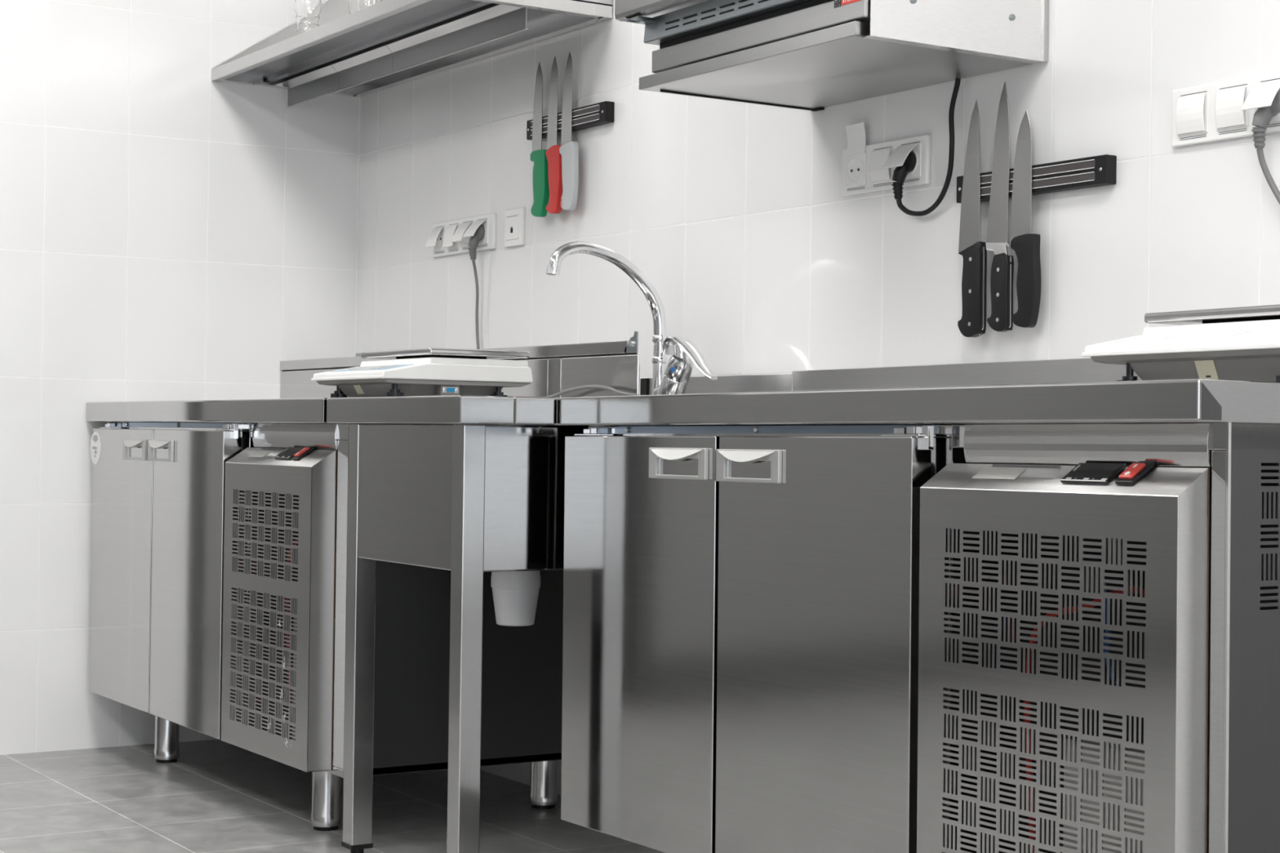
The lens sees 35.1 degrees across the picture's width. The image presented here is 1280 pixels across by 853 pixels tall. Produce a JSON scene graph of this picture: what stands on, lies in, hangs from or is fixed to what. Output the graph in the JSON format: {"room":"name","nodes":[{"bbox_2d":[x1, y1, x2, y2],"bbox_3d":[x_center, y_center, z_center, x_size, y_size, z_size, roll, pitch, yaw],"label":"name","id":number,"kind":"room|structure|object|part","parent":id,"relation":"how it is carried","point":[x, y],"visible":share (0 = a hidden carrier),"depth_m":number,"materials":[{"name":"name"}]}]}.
{"room":"commercial kitchen","nodes":[
{"label":"commercial kitchen","id":0,"kind":"room"},
{"bbox_2d":[0,0,360,755],"bbox_3d":[-1.150,-0.606,4.984,0.950,2.750,0.120,1,0,-33],"label":"wall","id":1,"kind":"structure","parent":0,"point":[169,231],"depth_m":4.86,"materials":[{"name":"tile"}]},
{"bbox_2d":[0,739,664,852],"bbox_3d":[-1.432,0.803,2.012,4.820,0.100,10.000,1,0,-33],"label":"floor","id":2,"kind":"structure","parent":0,"point":[219,796],"depth_m":4.08,"materials":[{"name":"tile"}]},
{"bbox_2d":[86,397,563,831],"bbox_3d":[-0.658,0.362,4.401,0.708,0.824,1.384,1,0,-33],"label":"cabinet","id":3,"kind":"object","parent":2,"relation":"on","point":[220,529],"depth_m":3.91,"materials":[{"name":"metal"}]},
{"bbox_3d":[-1.163,0.316,4.607,0.041,0.620,0.419,1,0,-33],"label":"door","id":4,"kind":"part","parent":3,"relation":"part of","materials":[{"name":"metal"}]},
{"bbox_2d":[123,440,142,448],"bbox_3d":[-1.132,0.039,4.506,0.012,0.017,0.136,1,0,-33],"label":"handle","id":5,"kind":"object","parent":3,"relation":"attached to","point":[126,443],"depth_m":4.50,"materials":[{"name":"silver metal"}]},
{"bbox_3d":[-1.125,0.051,4.510,0.007,0.046,0.150,1,0,-33],"label":"handle","id":6,"kind":"part","parent":3,"relation":"part of","materials":[{"name":"silver metal"}]},
{"bbox_2d":[148,440,169,448],"bbox_3d":[-1.040,0.040,4.362,0.012,0.017,0.136,1,0,-33],"label":"handle","id":7,"kind":"object","parent":3,"relation":"attached to","point":[152,444],"depth_m":4.35,"materials":[{"name":"silver metal"}]},
{"bbox_3d":[-1.033,0.052,4.366,0.007,0.046,0.150,1,0,-33],"label":"handle","id":8,"kind":"part","parent":3,"relation":"part of","materials":[{"name":"silver metal"}]},
{"bbox_3d":[-1.085,0.695,4.649,0.057,0.132,0.057,1,0,-33],"label":"leg","id":9,"kind":"part","parent":3,"relation":"part of","materials":[{"name":"metal"}]},
{"bbox_3d":[-1.007,-0.003,4.421,0.004,0.011,0.752,1,0,-33],"label":"rail","id":10,"kind":"part","parent":3,"relation":"part of","materials":[{"name":"blue"}]},
{"bbox_3d":[-0.935,0.317,4.250,0.041,0.620,0.417,1,0,-33],"label":"door","id":11,"kind":"part","parent":3,"relation":"part of","materials":[{"name":"metal"}]},
{"bbox_2d":[86,397,335,423],"bbox_3d":[-0.647,-0.027,4.406,0.696,0.046,1.383,1,0,-33],"label":"countertop","id":12,"kind":"structure","parent":3,"relation":"on","point":[311,411],"depth_m":4.10,"materials":[{"name":"metal"}]},
{"bbox_2d":[221,446,337,772],"bbox_3d":[-0.697,0.333,3.883,0.049,0.592,0.432,1,0,-33],"label":"grille","id":13,"kind":"object","parent":3,"relation":"attached to","point":[308,473],"depth_m":3.81,"materials":[{"name":"grey metal"}]},
{"bbox_3d":[-0.602,0.699,3.892,0.057,0.132,0.057,1,0,-33],"label":"leg","id":14,"kind":"part","parent":3,"relation":"part of","materials":[{"name":"metal"}]},
{"bbox_2d":[311,347,533,397],"bbox_3d":[-0.397,-0.093,3.678,0.299,0.088,0.304,1,0,-33],"label":"kitchen scale","id":15,"kind":"object","parent":3,"relation":"on","point":[421,371],"visible":0.86,"depth_m":3.58,"materials":[{"name":"white plastic"}]},
{"bbox_2d":[337,383,502,397],"bbox_3d":[-0.400,-0.063,3.670,0.222,0.022,0.229,1,0,-33],"label":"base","id":16,"kind":"object","parent":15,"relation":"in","point":[356,390],"depth_m":3.59,"materials":[{"name":"grey plastic"}]},
{"bbox_3d":[-0.338,-0.065,3.562,0.036,0.020,0.021,1,0,-33],"label":"port plate","id":17,"kind":"part","parent":15,"relation":"part of","materials":[{"name":"grey plastic"}]},
{"bbox_2d":[446,387,455,392],"bbox_3d":[-0.331,-0.064,3.551,0.017,0.008,0.003,1,0,-33],"label":"socket","id":18,"kind":"object","parent":15,"relation":"attached to","point":[448,389],"depth_m":3.55,"materials":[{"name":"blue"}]},
{"bbox_2d":[280,330,639,398],"bbox_3d":[-0.451,-0.112,4.370,0.016,0.130,1.666,1,0,-33],"label":"backsplash","id":19,"kind":"structure","parent":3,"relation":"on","point":[555,368],"depth_m":3.90,"materials":[{"name":"metal"}]},
{"bbox_3d":[-0.458,-0.149,4.385,0.012,0.024,1.632,1,0,-33],"label":"lid","id":20,"kind":"part","parent":19,"relation":"part of","materials":[{"name":"metal"}]},
{"bbox_3d":[-0.273,0.321,3.838,0.616,0.643,0.002,1,0,-33],"label":"panel","id":21,"kind":"part","parent":3,"relation":"part of","materials":[{"name":"metal"}]},
{"bbox_3d":[-0.197,0.706,4.150,0.057,0.132,0.057,1,0,-33],"label":"leg","id":22,"kind":"part","parent":3,"relation":"part of","materials":[{"name":"metal"}]},
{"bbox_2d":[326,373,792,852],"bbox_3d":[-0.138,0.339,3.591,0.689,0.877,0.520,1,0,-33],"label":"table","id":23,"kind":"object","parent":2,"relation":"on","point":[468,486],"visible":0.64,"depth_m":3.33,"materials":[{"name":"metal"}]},
{"bbox_3d":[-0.498,0.369,3.609,0.040,0.748,0.040,1,0,-33],"label":"leg","id":24,"kind":"part","parent":23,"relation":"part of","materials":[{"name":"metal"}]},
{"bbox_2d":[326,395,556,426],"bbox_3d":[-0.133,-0.023,3.591,0.686,0.046,0.517,1,0,-33],"label":"countertop","id":25,"kind":"structure","parent":23,"relation":"on","point":[446,409],"depth_m":3.27,"materials":[{"name":"metal"}]},
{"bbox_3d":[-0.281,0.371,3.268,0.040,0.748,0.040,1,0,-33],"label":"leg","id":26,"kind":"part","parent":23,"relation":"part of","materials":[{"name":"metal"}]},
{"bbox_2d":[490,570,540,626],"bbox_3d":[-0.217,0.292,3.543,0.087,0.110,0.087,1,0,-33],"label":"cup","id":27,"kind":"object","parent":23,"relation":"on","point":[515,593],"depth_m":3.51,"materials":[{"name":"white plastic"}]},
{"bbox_2d":[484,424,588,426],"bbox_3d":[-0.126,0.087,3.494,0.395,0.262,0.218,1,0,-33],"label":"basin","id":28,"kind":"object","parent":23,"relation":"in","point":[493,425],"depth_m":3.31,"materials":[{"name":"metal"}]},
{"bbox_2d":[541,384,638,397],"bbox_3d":[-0.111,-0.062,3.796,0.049,0.031,0.404,1,0,-37],"label":"hose","id":29,"kind":"object","parent":23,"relation":"on","point":[592,386],"visible":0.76,"depth_m":3.75,"materials":[{"name":"grey"}]},
{"bbox_2d":[546,241,717,395],"bbox_3d":[-0.008,-0.183,3.643,0.272,0.304,0.201,1,0,-33],"label":"faucet","id":30,"kind":"object","parent":23,"relation":"on","point":[672,379],"visible":0.89,"depth_m":3.70,"materials":[{"name":"silver metal"}]},
{"bbox_3d":[-0.059,-0.191,3.713,0.253,0.289,0.025,1,0,-33],"label":"spout","id":31,"kind":"part","parent":30,"relation":"part of","materials":[{"name":"silver metal"}]},
{"bbox_3d":[0.090,-0.125,3.682,0.038,0.084,0.160,1,0,-33],"label":"lever","id":32,"kind":"part","parent":30,"relation":"part of","materials":[{"name":"silver metal"}]},
{"bbox_2d":[554,358,1279,852],"bbox_3d":[0.432,0.338,2.863,0.534,0.901,1.386,1,-1,-33],"label":"cabinet","id":33,"kind":"object","parent":2,"relation":"on","point":[1018,606],"depth_m":2.56,"materials":[{"name":"metal"}]},
{"bbox_3d":[0.007,0.325,3.103,0.041,0.620,0.428,1,-1,-33],"label":"door","id":34,"kind":"part","parent":33,"relation":"part of","materials":[{"name":"metal"}]},
{"bbox_2d":[650,448,701,461],"bbox_3d":[0.049,0.042,2.986,0.012,0.017,0.136,1,-1,-33],"label":"handle","id":35,"kind":"object","parent":33,"relation":"attached to","point":[656,455],"depth_m":2.98,"materials":[{"name":"silver metal"}]},
{"bbox_3d":[0.056,0.055,2.989,0.007,0.046,0.150,1,-1,-33],"label":"handle","id":36,"kind":"part","parent":33,"relation":"part of","materials":[{"name":"silver metal"}]},
{"bbox_2d":[718,450,774,462],"bbox_3d":[0.144,0.043,2.836,0.012,0.017,0.136,1,-1,-33],"label":"handle","id":37,"kind":"object","parent":33,"relation":"attached to","point":[724,456],"depth_m":2.83,"materials":[{"name":"silver metal"}]},
{"bbox_3d":[0.152,0.055,2.839,0.007,0.046,0.150,1,-1,-33],"label":"handle","id":38,"kind":"part","parent":33,"relation":"part of","materials":[{"name":"silver metal"}]},
{"bbox_3d":[0.168,0.004,2.909,0.004,0.011,0.768,1,-1,-33],"label":"rail","id":39,"kind":"part","parent":33,"relation":"part of","materials":[{"name":"blue"}]},
{"bbox_3d":[0.242,0.323,2.736,0.041,0.620,0.425,1,-1,-33],"label":"door","id":40,"kind":"part","parent":33,"relation":"part of","materials":[{"name":"metal"}]},
{"bbox_2d":[554,378,1279,426],"bbox_3d":[0.446,-0.022,2.863,0.523,0.046,1.365,1,-1,-33],"label":"countertop","id":41,"kind":"structure","parent":33,"relation":"on","point":[1164,401],"depth_m":2.54,"materials":[{"name":"metal"}]},
{"bbox_2d":[916,462,1209,852],"bbox_3d":[0.482,0.336,2.366,0.049,0.594,0.428,1,0,-33],"label":"grille","id":42,"kind":"object","parent":33,"relation":"attached to","point":[1165,508],"depth_m":2.32,"materials":[{"name":"grey metal"}]},
{"bbox_2d":[1081,304,1279,382],"bbox_3d":[0.747,-0.092,2.410,0.306,0.094,0.309,1,-1,-33],"label":"kitchen scale","id":43,"kind":"object","parent":33,"relation":"on","point":[1234,343],"visible":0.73,"depth_m":2.36,"materials":[{"name":"white plastic"}]},
{"bbox_2d":[1129,356,1279,382],"bbox_3d":[0.745,-0.062,2.403,0.229,0.028,0.234,1,-1,-33],"label":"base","id":44,"kind":"object","parent":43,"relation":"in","point":[1228,368],"depth_m":2.33,"materials":[{"name":"grey plastic"}]},
{"bbox_3d":[0.815,0.320,2.298,0.438,0.643,0.003,1,-1,-33],"label":"panel","id":45,"kind":"part","parent":33,"relation":"part of","materials":[{"name":"grey metal"}]},
{"bbox_2d":[357,0,1279,795],"bbox_3d":[0.570,-0.588,3.281,0.120,2.750,10.000,1,0,-33],"label":"wall","id":46,"kind":"structure","parent":0,"point":[737,215],"depth_m":3.60,"materials":[{"name":"tile"}]},
{"bbox_2d":[211,0,613,106],"bbox_3d":[-0.550,-0.976,4.560,0.401,0.356,1.235,1,0,-33],"label":"wall shelf","id":47,"kind":"object","parent":46,"relation":"attached to","point":[384,44],"visible":1,"depth_m":4.49,"materials":[{"name":"metal"}]},
{"bbox_2d":[293,0,321,34],"bbox_3d":[-0.809,-0.973,4.933,0.067,0.200,0.067,1,0,-33],"label":"glass vessel","id":48,"kind":"object","parent":47,"relation":"on","point":[308,11],"visible":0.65,"depth_m":4.91,"materials":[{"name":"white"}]},
{"bbox_3d":[-0.801,-0.823,4.951,0.002,0.045,0.301,1,0,-33],"label":"rail","id":49,"kind":"part","parent":47,"relation":"part of","materials":[{"name":"metal"}]},
{"bbox_2d":[348,0,357,13],"bbox_3d":[-0.661,-0.966,4.867,0.082,0.190,0.082,1,0,-33],"label":"glass vessel","id":50,"kind":"object","parent":47,"relation":"on","point":[353,4],"visible":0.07,"depth_m":4.84,"materials":[{"name":"white"}]},
{"bbox_3d":[-0.638,-0.821,4.696,0.002,0.045,0.301,1,0,-33],"label":"rail","id":51,"kind":"part","parent":47,"relation":"part of","materials":[{"name":"metal"}]},
{"bbox_2d":[357,0,382,10],"bbox_3d":[-0.619,-0.951,4.633,0.062,0.160,0.062,1,0,-33],"label":"glass vessel","id":52,"kind":"object","parent":47,"relation":"on","point":[362,4],"visible":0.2,"depth_m":4.61,"materials":[{"name":"white"}]},
{"bbox_3d":[-0.392,-0.819,4.310,0.002,0.045,0.612,1,0,-33],"label":"rail","id":53,"kind":"part","parent":47,"relation":"part of","materials":[{"name":"metal"}]},
{"bbox_2d":[425,213,496,259],"bbox_3d":[-0.391,-0.424,4.628,0.047,0.097,0.346,1,0,-33],"label":"wall socket","id":54,"kind":"object","parent":46,"relation":"attached to","point":[471,235],"visible":1,"depth_m":4.60,"materials":[{"name":"white plastic"}]},
{"bbox_2d":[471,259,479,349],"bbox_3d":[-0.370,-0.215,4.596,0.020,0.328,0.030,1,0,-33],"label":"power cord","id":55,"kind":"object","parent":54,"relation":"hanging from","point":[473,260],"visible":0.7,"depth_m":4.60,"materials":[{"name":"grey plastic"}]},
{"bbox_2d":[504,207,525,247],"bbox_3d":[-0.279,-0.441,4.485,0.012,0.084,0.082,1,0,-33],"label":"wall outlet","id":56,"kind":"object","parent":46,"relation":"attached to","point":[514,219],"visible":1,"depth_m":4.47,"materials":[{"name":"white plastic"}]},
{"bbox_2d":[526,101,614,140],"bbox_3d":[-0.150,-0.644,4.278,0.024,0.042,0.329,1,0,-33],"label":"rack","id":57,"kind":"object","parent":46,"relation":"attached to","point":[599,113],"visible":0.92,"depth_m":4.20,"materials":[{"name":"black"}]},
{"bbox_2d":[529,62,549,217],"bbox_3d":[-0.216,-0.617,4.348,0.015,0.336,0.074,1,0,-33],"label":"kitchen knife","id":58,"kind":"object","parent":57,"relation":"attached to","point":[540,174],"visible":1,"depth_m":4.35,"materials":[{"name":"green"}]},
{"bbox_3d":[-0.221,-0.686,4.364,0.002,0.198,0.042,1,0,-33],"label":"blade","id":59,"kind":"part","parent":58,"relation":"part of","materials":[{"name":"silver metal"}]},
{"bbox_3d":[-0.215,-0.521,4.344,0.015,0.144,0.064,1,0,-33],"label":"handle","id":60,"kind":"part","parent":58,"relation":"part of","materials":[{"name":"green plastic"}]},
{"bbox_2d":[545,56,562,213],"bbox_3d":[-0.182,-0.619,4.295,0.015,0.337,0.071,1,0,-33],"label":"kitchen knife","id":61,"kind":"object","parent":57,"relation":"attached to","point":[553,156],"visible":1,"depth_m":4.29,"materials":[{"name":"red"}]},
{"bbox_3d":[-0.186,-0.687,4.309,0.002,0.200,0.042,1,0,-33],"label":"blade","id":62,"kind":"part","parent":61,"relation":"part of","materials":[{"name":"silver metal"}]},
{"bbox_3d":[-0.181,-0.522,4.290,0.015,0.144,0.060,1,0,-33],"label":"handle","id":63,"kind":"part","parent":61,"relation":"part of","materials":[{"name":"red plastic"}]},
{"bbox_2d":[559,51,578,210],"bbox_3d":[-0.151,-0.619,4.245,0.016,0.334,0.069,1,0,-33],"label":"kitchen knife","id":64,"kind":"object","parent":57,"relation":"attached to","point":[569,149],"visible":1,"depth_m":4.24,"materials":[{"name":"grey"}]},
{"bbox_3d":[-0.153,-0.687,4.258,0.002,0.200,0.043,1,0,-33],"label":"blade","id":65,"kind":"part","parent":64,"relation":"part of","materials":[{"name":"silver metal"}]},
{"bbox_3d":[-0.149,-0.523,4.241,0.015,0.143,0.059,1,0,-33],"label":"handle","id":66,"kind":"part","parent":64,"relation":"part of","materials":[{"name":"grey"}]},
{"bbox_2d":[640,377,648,395],"bbox_3d":[0.008,-0.068,3.977,0.004,0.052,0.022,1,0,-33],"label":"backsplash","id":67,"kind":"structure","parent":46,"relation":"attached to","point":[643,382],"depth_m":3.97,"materials":[{"name":"black"}]},
{"bbox_2d":[643,373,792,395],"bbox_3d":[0.144,-0.068,3.782,0.020,0.054,0.492,1,0,-33],"label":"backsplash","id":68,"kind":"structure","parent":46,"relation":"attached to","point":[772,382],"depth_m":3.71,"materials":[{"name":"metal"}]},
{"bbox_2d":[614,0,1048,111],"bbox_3d":[0.292,-0.787,3.238,0.399,0.460,0.613,1,0,-33],"label":"appliance","id":69,"kind":"object","parent":46,"relation":"attached to","point":[804,55],"visible":1,"depth_m":3.13,"materials":[{"name":"metal"}]},
{"bbox_2d":[614,0,708,21],"bbox_3d":[0.282,-0.846,3.237,0.380,0.343,0.604,1,0,-33],"label":"hood","id":70,"kind":"object","parent":69,"relation":"attached to","point":[624,10],"depth_m":3.31,"materials":[{"name":"metal"}]},
{"bbox_3d":[0.291,-0.656,3.223,0.314,0.040,0.568,1,0,-33],"label":"vent panel","id":71,"kind":"part","parent":69,"relation":"part of","materials":[{"name":"silver metal"}]},
{"bbox_3d":[0.310,-0.605,3.231,0.332,0.036,0.562,1,0,-33],"label":"drip drawer","id":72,"kind":"part","parent":69,"relation":"part of","materials":[{"name":"metal"}]},
{"bbox_3d":[0.472,-0.787,3.007,0.342,0.458,0.022,1,0,-33],"label":"plate","id":73,"kind":"part","parent":69,"relation":"part of","materials":[{"name":"metal"}]},
{"bbox_2d":[841,122,930,199],"bbox_3d":[0.424,-0.440,3.351,0.047,0.138,0.227,1,0,-33],"label":"wall socket","id":74,"kind":"object","parent":46,"relation":"attached to","point":[896,165],"visible":1,"depth_m":3.34,"materials":[{"name":"white plastic"}]},
{"bbox_2d":[896,77,960,216],"bbox_3d":[0.469,-0.451,3.290,0.015,0.214,0.140,1,0,-37],"label":"power cord","id":75,"kind":"object","parent":74,"relation":"attached to","point":[951,113],"visible":1,"depth_m":3.25,"materials":[{"name":"black plastic"}]},
{"bbox_2d":[791,358,1142,391],"bbox_3d":[0.649,-0.071,3.000,0.026,0.058,1.378,1,-1,-33],"label":"backsplash","id":76,"kind":"structure","parent":46,"relation":"attached to","point":[1075,370],"depth_m":3.19,"materials":[{"name":"metal"}]},
{"bbox_2d":[956,154,1116,203],"bbox_3d":[0.600,-0.376,3.095,0.024,0.042,0.327,1,0,-33],"label":"rack","id":77,"kind":"object","parent":46,"relation":"attached to","point":[1100,170],"visible":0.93,"depth_m":3.02,"materials":[{"name":"black"}]},
{"bbox_2d":[957,99,986,337],"bbox_3d":[0.520,-0.327,3.186,0.016,0.374,0.064,1,0,-33],"label":"kitchen knife","id":78,"kind":"object","parent":77,"relation":"attached to","point":[972,323],"visible":1,"depth_m":3.18,"materials":[{"name":"black"}]},
{"bbox_3d":[0.521,-0.394,3.193,0.002,0.240,0.051,1,0,-33],"label":"blade","id":79,"kind":"part","parent":78,"relation":"part of","materials":[{"name":"silver metal"}]},
{"bbox_3d":[0.521,-0.214,3.182,0.015,0.149,0.052,1,0,-33],"label":"handle","id":80,"kind":"part","parent":78,"relation":"part of","materials":[{"name":"black plastic"}]},
{"bbox_2d":[985,81,1013,331],"bbox_3d":[0.554,-0.340,3.133,0.016,0.387,0.061,1,0,-33],"label":"kitchen knife","id":81,"kind":"object","parent":77,"relation":"attached to","point":[1002,275],"visible":1,"depth_m":3.13,"materials":[{"name":"black"}]},
{"bbox_3d":[0.556,-0.408,3.139,0.002,0.250,0.051,1,0,-33],"label":"blade","id":82,"kind":"part","parent":81,"relation":"part of","materials":[{"name":"silver metal"}]},
{"bbox_3d":[0.556,-0.207,3.127,0.015,0.121,0.045,1,0,-33],"label":"handle","id":83,"kind":"part","parent":81,"relation":"part of","materials":[{"name":"black plastic"}]},
{"bbox_2d":[1009,108,1040,328],"bbox_3d":[0.584,-0.317,3.085,0.015,0.334,0.064,1,0,-33],"label":"kitchen knife","id":84,"kind":"object","parent":77,"relation":"attached to","point":[1025,244],"visible":1,"depth_m":3.08,"materials":[{"name":"black"}]},
{"bbox_3d":[0.583,-0.381,3.095,0.002,0.207,0.046,1,0,-33],"label":"blade","id":85,"kind":"part","parent":84,"relation":"part of","materials":[{"name":"silver metal"}]},
{"bbox_3d":[0.586,-0.221,3.080,0.015,0.142,0.053,1,0,-33],"label":"handle","id":86,"kind":"part","parent":84,"relation":"part of","materials":[{"name":"black plastic"}]},
{"bbox_2d":[1171,71,1279,148],"bbox_3d":[0.808,-0.417,2.747,0.047,0.098,0.186,1,0,-33],"label":"wall socket","id":87,"kind":"object","parent":46,"relation":"attached to","point":[1247,106],"visible":1,"depth_m":2.73,"materials":[{"name":"white plastic"}]},
{"bbox_2d":[1256,147,1279,204],"bbox_3d":[0.873,-0.239,2.652,0.016,0.268,0.156,1,0,-37],"label":"power cord","id":88,"kind":"object","parent":87,"relation":"hanging from","point":[1276,192],"visible":1,"depth_m":2.70,"materials":[{"name":"grey plastic"}]}
]}

